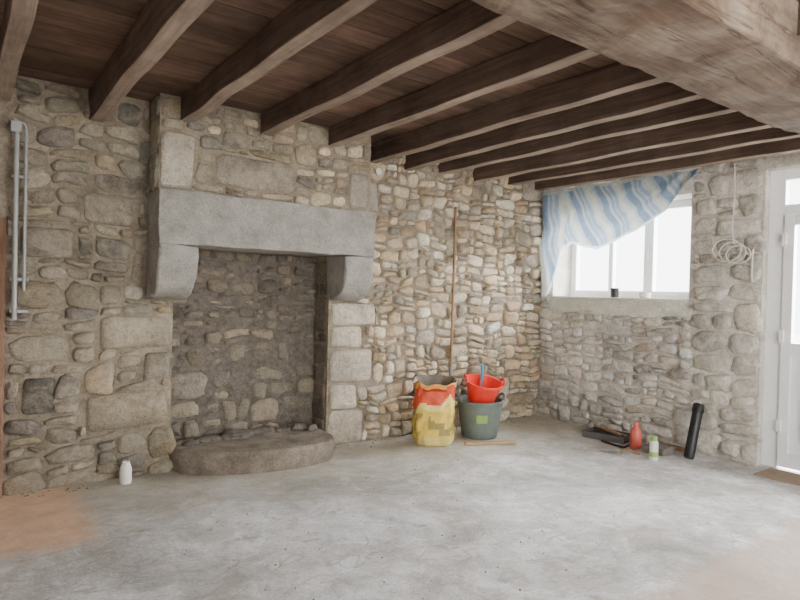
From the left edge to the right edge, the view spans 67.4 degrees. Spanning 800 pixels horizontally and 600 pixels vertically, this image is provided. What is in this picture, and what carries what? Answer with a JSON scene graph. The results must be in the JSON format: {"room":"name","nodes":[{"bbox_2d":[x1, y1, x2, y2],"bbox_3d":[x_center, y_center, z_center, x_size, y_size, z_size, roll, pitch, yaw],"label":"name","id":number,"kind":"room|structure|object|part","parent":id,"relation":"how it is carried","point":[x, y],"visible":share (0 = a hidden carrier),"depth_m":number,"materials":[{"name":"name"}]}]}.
{"room":"traditional dwelling","nodes":[
{"label":"traditional dwelling","id":0,"kind":"room"},
{"bbox_2d":[0,75,542,495],"bbox_3d":[-1.126,-0.189,5.027,7.369,2.912,0.556,1,1,-36],"label":"wall","id":1,"kind":"structure","parent":0,"point":[88,366],"depth_m":4.24,"materials":[{"name":"stone"}]},
{"bbox_2d":[0,218,5,498],"bbox_3d":[-2.898,0.357,3.542,0.928,1.749,0.200,1,1,-36],"label":"frame","id":2,"kind":"object","parent":1,"relation":"attached to","point":[2,220],"visible":1,"depth_m":3.73,"materials":[{"name":"brown wood"}]},
{"bbox_2d":[9,118,29,319],"bbox_3d":[-2.377,-0.503,3.745,0.110,1.250,0.055,1,1,-36],"label":"conduit pipes","id":3,"kind":"object","parent":1,"relation":"attached to","point":[16,124],"visible":1,"depth_m":3.72,"materials":[{"name":"metal"}]},
{"bbox_2d":[375,168,381,174],"bbox_3d":[-0.202,-1.147,5.366,0.060,0.060,0.055,1,1,-36],"label":"wall hook","id":4,"kind":"object","parent":1,"relation":"attached to","point":[378,171],"visible":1,"depth_m":5.34,"materials":[{"name":"white plastic"}]},
{"bbox_2d":[0,0,612,142],"bbox_3d":[1.069,-1.427,1.683,6.880,0.240,7.520,1,1,-36],"label":"ceiling","id":5,"kind":"structure","parent":0,"point":[70,42],"depth_m":3.33,"materials":[{"name":"brown wood"}]},
{"bbox_2d":[0,0,38,100],"bbox_3d":[-0.257,-1.236,0.713,0.108,0.181,7.519,1,1,-36],"label":"joist","id":6,"kind":"object","parent":5,"relation":"attached to","point":[18,16],"depth_m":2.85,"materials":[{"name":"brown wood"}]},
{"bbox_2d":[88,0,209,119],"bbox_3d":[0.169,-1.213,1.025,0.105,0.213,7.520,1,1,-36],"label":"joist","id":7,"kind":"object","parent":5,"relation":"attached to","point":[161,22],"depth_m":2.96,"materials":[{"name":"brown wood"}]},
{"bbox_2d":[180,0,373,122],"bbox_3d":[0.673,-1.223,1.238,0.105,0.176,7.268,1,1,-36],"label":"joist","id":8,"kind":"object","parent":5,"relation":"attached to","point":[304,21],"depth_m":3.00,"materials":[{"name":"brown wood"}]},
{"bbox_2d":[261,0,515,135],"bbox_3d":[1.138,-1.221,1.587,0.108,0.165,7.269,1,1,-36],"label":"joist","id":9,"kind":"object","parent":5,"relation":"attached to","point":[464,23],"depth_m":3.13,"materials":[{"name":"brown wood"}]},
{"bbox_2d":[329,36,596,147],"bbox_3d":[1.608,-1.218,1.922,0.107,0.157,7.272,1,1,-36],"label":"joist","id":10,"kind":"object","parent":5,"relation":"attached to","point":[537,58],"depth_m":3.53,"materials":[{"name":"brown wood"}]},
{"bbox_2d":[370,63,661,162],"bbox_3d":[1.979,-1.210,2.349,0.107,0.167,7.526,1,1,-36],"label":"joist","id":11,"kind":"object","parent":5,"relation":"attached to","point":[612,80],"depth_m":3.91,"materials":[{"name":"brown wood"}]},
{"bbox_2d":[404,81,706,170],"bbox_3d":[2.287,-1.200,2.587,0.106,0.178,7.511,1,1,-36],"label":"joist","id":12,"kind":"object","parent":5,"relation":"attached to","point":[662,95],"depth_m":4.11,"materials":[{"name":"brown wood"}]},
{"bbox_2d":[438,98,733,174],"bbox_3d":[2.627,-1.205,2.832,0.109,0.157,7.518,1,1,-36],"label":"joist","id":13,"kind":"object","parent":5,"relation":"attached to","point":[703,108],"depth_m":4.40,"materials":[{"name":"brown wood"}]},
{"bbox_2d":[473,111,770,181],"bbox_3d":[3.001,-1.192,3.100,0.106,0.172,7.518,1,1,-36],"label":"joist","id":14,"kind":"object","parent":5,"relation":"attached to","point":[729,123],"depth_m":4.69,"materials":[{"name":"brown wood"}]},
{"bbox_2d":[506,126,795,185],"bbox_3d":[3.385,-1.193,3.388,0.108,0.158,7.516,1,1,-36],"label":"joist","id":15,"kind":"object","parent":5,"relation":"attached to","point":[768,134],"depth_m":5.01,"materials":[{"name":"brown wood"}]},
{"bbox_2d":[535,138,799,191],"bbox_3d":[3.736,-1.187,3.640,0.106,0.161,7.515,1,1,-36],"label":"joist","id":16,"kind":"object","parent":5,"relation":"attached to","point":[788,145],"depth_m":5.30,"materials":[{"name":"brown wood"}]},
{"bbox_2d":[712,163,753,281],"bbox_3d":[2.788,-0.648,5.019,0.028,1.001,0.343,1,1,-36],"label":"hanging cable","id":17,"kind":"object","parent":5,"relation":"hanging from","point":[733,242],"visible":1,"depth_m":5.01,"materials":[{"name":"white plastic"}]},
{"bbox_2d":[0,415,799,599],"bbox_3d":[1.039,1.426,1.893,7.550,0.150,8.250,1,1,-36],"label":"floor","id":18,"kind":"structure","parent":0,"point":[737,537],"depth_m":3.43,"materials":[{"name":"concrete"}]},
{"bbox_2d":[119,460,131,484],"bbox_3d":[-1.869,1.176,4.104,0.076,0.147,0.092,2,1,29],"label":"bottle","id":19,"kind":"object","parent":18,"relation":"on","point":[125,477],"visible":1,"depth_m":4.07,"materials":[{"name":"plastic"}]},
{"bbox_2d":[147,93,374,475],"bbox_3d":[-1.060,-0.069,4.717,1.763,2.660,0.740,1,1,-36],"label":"fireplace","id":20,"kind":"object","parent":18,"relation":"on","point":[244,352],"visible":0.92,"depth_m":4.72,"materials":[{"name":"stone"}]},
{"bbox_2d":[21,417,694,599],"bbox_3d":[0.288,1.296,4.163,4.768,0.012,2.679,1,1,-36],"label":"crumbs","id":21,"kind":"object","parent":18,"relation":"on","point":[67,489],"visible":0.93,"depth_m":3.87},
{"bbox_2d":[411,374,456,446],"bbox_3d":[0.301,0.985,5.381,0.396,0.602,0.280,1,1,-2],"label":"sack","id":22,"kind":"object","parent":18,"relation":"on","point":[432,424],"visible":1,"depth_m":5.26,"materials":[{"name":"paper"}]},
{"bbox_2d":[449,207,458,429],"bbox_3d":[0.508,0.184,5.893,0.200,2.200,0.058,1,1,-36],"label":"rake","id":23,"kind":"object","parent":18,"relation":"on","point":[455,209],"visible":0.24,"depth_m":5.89,"materials":[{"name":"brown wood"}]},
{"bbox_2d":[449,367,452,375],"bbox_3d":[0.498,0.734,5.895,0.041,0.142,0.045,1,1,-36],"label":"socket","id":24,"kind":"object","parent":23,"relation":"attached to","point":[450,368],"depth_m":5.88,"materials":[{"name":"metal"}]},
{"bbox_3d":[0.523,-0.065,5.904,0.026,1.700,0.061,2,1,20],"label":"handle","id":25,"kind":"part","parent":23,"relation":"part of","materials":[{"name":"brown wood"}]},
{"bbox_2d":[454,392,505,439],"bbox_3d":[0.758,1.089,5.703,0.464,0.409,0.464,2,1,37],"label":"tub","id":26,"kind":"object","parent":18,"relation":"on","point":[478,421],"visible":0.94,"depth_m":5.54,"materials":[{"name":"grey plastic"}]},
{"bbox_2d":[464,373,505,402],"bbox_3d":[0.786,0.843,5.625,0.355,0.305,0.364,2,1,44],"label":"bucket","id":27,"kind":"object","parent":26,"relation":"in","point":[488,393],"visible":0.9,"depth_m":5.56,"materials":[{"name":"plastic"}]},
{"bbox_2d":[479,364,483,386],"bbox_3d":[0.777,0.733,5.737,0.041,0.244,0.082,1,1,4],"label":"trowel","id":28,"kind":"object","parent":27,"relation":"in","point":[481,365],"visible":0.87,"depth_m":5.72,"materials":[{"name":"plastic"}]},
{"bbox_3d":[0.780,0.683,5.722,0.038,0.145,0.032,12,16,35],"label":"handle","id":29,"kind":"part","parent":28,"relation":"part of","materials":[{"name":"plastic"}]},
{"bbox_2d":[464,440,515,444],"bbox_3d":[0.813,1.283,5.390,0.481,0.029,0.044,1,1,-11],"label":"batten","id":30,"kind":"object","parent":18,"relation":"on","point":[510,441],"visible":1,"depth_m":5.37,"materials":[{"name":"brown wood"}]},
{"bbox_2d":[582,421,629,443],"bbox_3d":[1.991,1.263,5.745,0.400,0.120,0.260,2,1,42],"label":"tray","id":31,"kind":"object","parent":18,"relation":"on","point":[598,432],"visible":0.85,"depth_m":5.71,"materials":[{"name":"black plastic"}]},
{"bbox_3d":[1.977,1.243,5.751,0.026,0.065,0.345,1,1,-32],"label":"hammer handle","id":32,"kind":"part","parent":31,"relation":"part of","materials":[{"name":"brown wood"}]},
{"bbox_2d":[601,440,629,447],"bbox_3d":[1.951,1.296,5.440,0.026,0.057,0.333,1,1,-26],"label":"bar","id":33,"kind":"object","parent":18,"relation":"on","point":[604,441],"visible":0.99,"depth_m":5.41,"materials":[{"name":"black metal"}]},
{"bbox_2d":[601,448,639,454],"bbox_3d":[1.901,1.303,5.187,0.333,0.048,0.100,2,1,12],"label":"trowel","id":34,"kind":"object","parent":18,"relation":"on","point":[625,449],"visible":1,"depth_m":5.17,"materials":[{"name":"wood"}]},
{"bbox_3d":[1.827,1.314,5.212,0.155,0.008,0.091,2,1,36],"label":"blade","id":35,"kind":"part","parent":34,"relation":"part of","materials":[{"name":"metal"}]},
{"bbox_3d":[1.981,1.305,5.170,0.168,0.048,0.020,2,1,12],"label":"handle","id":36,"kind":"part","parent":34,"relation":"part of","materials":[{"name":"brown wood"}]},
{"bbox_2d":[630,421,641,448],"bbox_3d":[2.127,1.214,5.409,0.100,0.235,0.100,1,1,-36],"label":"bottle","id":37,"kind":"object","parent":18,"relation":"on","point":[635,433],"visible":1,"depth_m":5.37,"materials":[{"name":"plastic"}]},
{"bbox_2d":[646,434,654,444],"bbox_3d":[2.296,1.287,5.498,0.084,0.095,0.084,1,1,-36],"label":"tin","id":38,"kind":"object","parent":18,"relation":"on","point":[647,435],"visible":0.53,"depth_m":5.48,"materials":[{"name":"metal"}]},
{"bbox_2d":[649,436,658,460],"bbox_3d":[2.124,1.238,5.023,0.074,0.196,0.074,1,1,-36],"label":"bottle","id":39,"kind":"object","parent":18,"relation":"on","point":[653,444],"visible":1,"depth_m":5.00,"materials":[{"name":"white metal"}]},
{"bbox_2d":[644,443,676,456],"bbox_3d":[2.270,1.299,5.245,0.244,0.075,0.202,1,1,-36],"label":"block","id":40,"kind":"object","parent":18,"relation":"on","point":[663,449],"visible":0.65,"depth_m":5.19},
{"bbox_2d":[660,442,684,451],"bbox_3d":[2.446,1.317,5.361,0.043,0.042,0.240,1,1,-42],"label":"plank offcut","id":41,"kind":"object","parent":18,"relation":"on","point":[678,448],"visible":0.31,"depth_m":5.31,"materials":[{"name":"brown wood"}]},
{"bbox_2d":[683,403,704,459],"bbox_3d":[2.507,1.115,5.117,0.266,0.464,0.096,1,1,-44],"label":"tube","id":42,"kind":"object","parent":18,"relation":"on","point":[697,410],"visible":1,"depth_m":5.09,"materials":[{"name":"plastic"}]},
{"bbox_2d":[753,468,799,485],"bbox_3d":[3.038,1.356,4.469,0.280,0.020,0.640,1,1,-36],"label":"doormat","id":43,"kind":"object","parent":18,"relation":"in","point":[770,473],"visible":1,"depth_m":4.59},
{"bbox_2d":[467,0,799,138],"bbox_3d":[0.719,-1.177,2.152,6.880,0.321,0.511,1,1,-36],"label":"ceiling beam","id":44,"kind":"structure","parent":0,"point":[743,56],"depth_m":2.43,"materials":[{"name":"brown wood"}]},
{"bbox_2d":[535,151,799,465],"bbox_3d":[3.971,-0.053,3.861,0.530,2.900,7.558,1,1,-36],"label":"wall","id":45,"kind":"structure","parent":0,"point":[615,372],"depth_m":5.31,"materials":[{"name":"stone"}]},
{"bbox_2d":[539,168,698,296],"bbox_3d":[2.070,-0.595,5.918,0.097,1.155,1.721,1,1,-36],"label":"window curtain","id":46,"kind":"object","parent":45,"relation":"hanging from","point":[595,216],"visible":1,"depth_m":6.02,"materials":[{"name":"fabric"}]},
{"bbox_2d":[552,296,688,301],"bbox_3d":[2.253,-0.010,6.089,0.320,0.030,1.528,1,1,-36],"label":"window sill","id":47,"kind":"structure","parent":45,"relation":"attached to","point":[553,297],"depth_m":5.91,"materials":[{"name":"paint"}]},
{"bbox_2d":[610,288,619,296],"bbox_3d":[2.179,-0.075,6.089,0.090,0.095,0.090,1,1,-36],"label":"paint pot","id":48,"kind":"object","parent":47,"relation":"on","point":[614,292],"visible":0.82,"depth_m":6.06,"materials":[{"name":"black plastic"}]},
{"bbox_2d":[639,293,650,297],"bbox_3d":[2.384,-0.044,5.844,0.116,0.050,0.116,1,1,-36],"label":"tub","id":49,"kind":"object","parent":47,"relation":"on","point":[641,295],"visible":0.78,"depth_m":5.80,"materials":[{"name":"plastic"}]},
{"bbox_2d":[550,298,691,319],"bbox_3d":[2.133,0.079,6.005,0.026,0.163,1.597,1,1,-36],"label":"sill render","id":50,"kind":"structure","parent":45,"relation":"attached to","point":[675,310],"depth_m":5.89,"materials":[{"name":"beige concrete"}]},
{"bbox_2d":[570,199,691,298],"bbox_3d":[2.418,-0.498,6.195,0.080,0.950,1.530,1,1,-36],"label":"frame","id":51,"kind":"object","parent":45,"relation":"attached to","point":[651,229],"visible":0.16,"depth_m":6.05,"materials":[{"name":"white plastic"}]},
{"bbox_2d":[646,247,649,260],"bbox_3d":[2.482,-0.459,6.014,0.030,0.140,0.030,1,1,-36],"label":"handle","id":52,"kind":"object","parent":51,"relation":"attached to","point":[647,248],"visible":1,"depth_m":6.01,"materials":[{"name":"white plastic"}]},
{"bbox_2d":[761,167,799,467],"bbox_3d":[3.362,0.163,4.533,0.070,2.420,1.080,1,1,-36],"label":"door","id":53,"kind":"structure","parent":45,"relation":"in","point":[780,180],"depth_m":4.90,"materials":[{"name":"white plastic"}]},
{"bbox_2d":[775,213,799,470],"bbox_3d":[3.327,0.337,4.518,0.080,2.030,0.841,1,1,-36],"label":"leaf","id":54,"kind":"object","parent":53,"relation":"attached to","point":[788,439],"depth_m":4.79,"materials":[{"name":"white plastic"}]},
{"bbox_3d":[3.066,0.262,4.824,0.019,1.600,0.035,1,1,-36],"label":"hinge","id":55,"kind":"part","parent":54,"relation":"part of","materials":[{"name":"white metal"}]},
{"label":"outside","id":56,"kind":"structure","parent":0,"visible":0},
{"bbox_2d":[794,335,799,342],"bbox_3d":[5.440,1.591,7.766,42.000,0.180,34.000,1,1,-36],"label":"ground","id":57,"kind":"structure","parent":56,"point":[796,337],"depth_m":23.73,"materials":[{"name":"white"}]}
]}

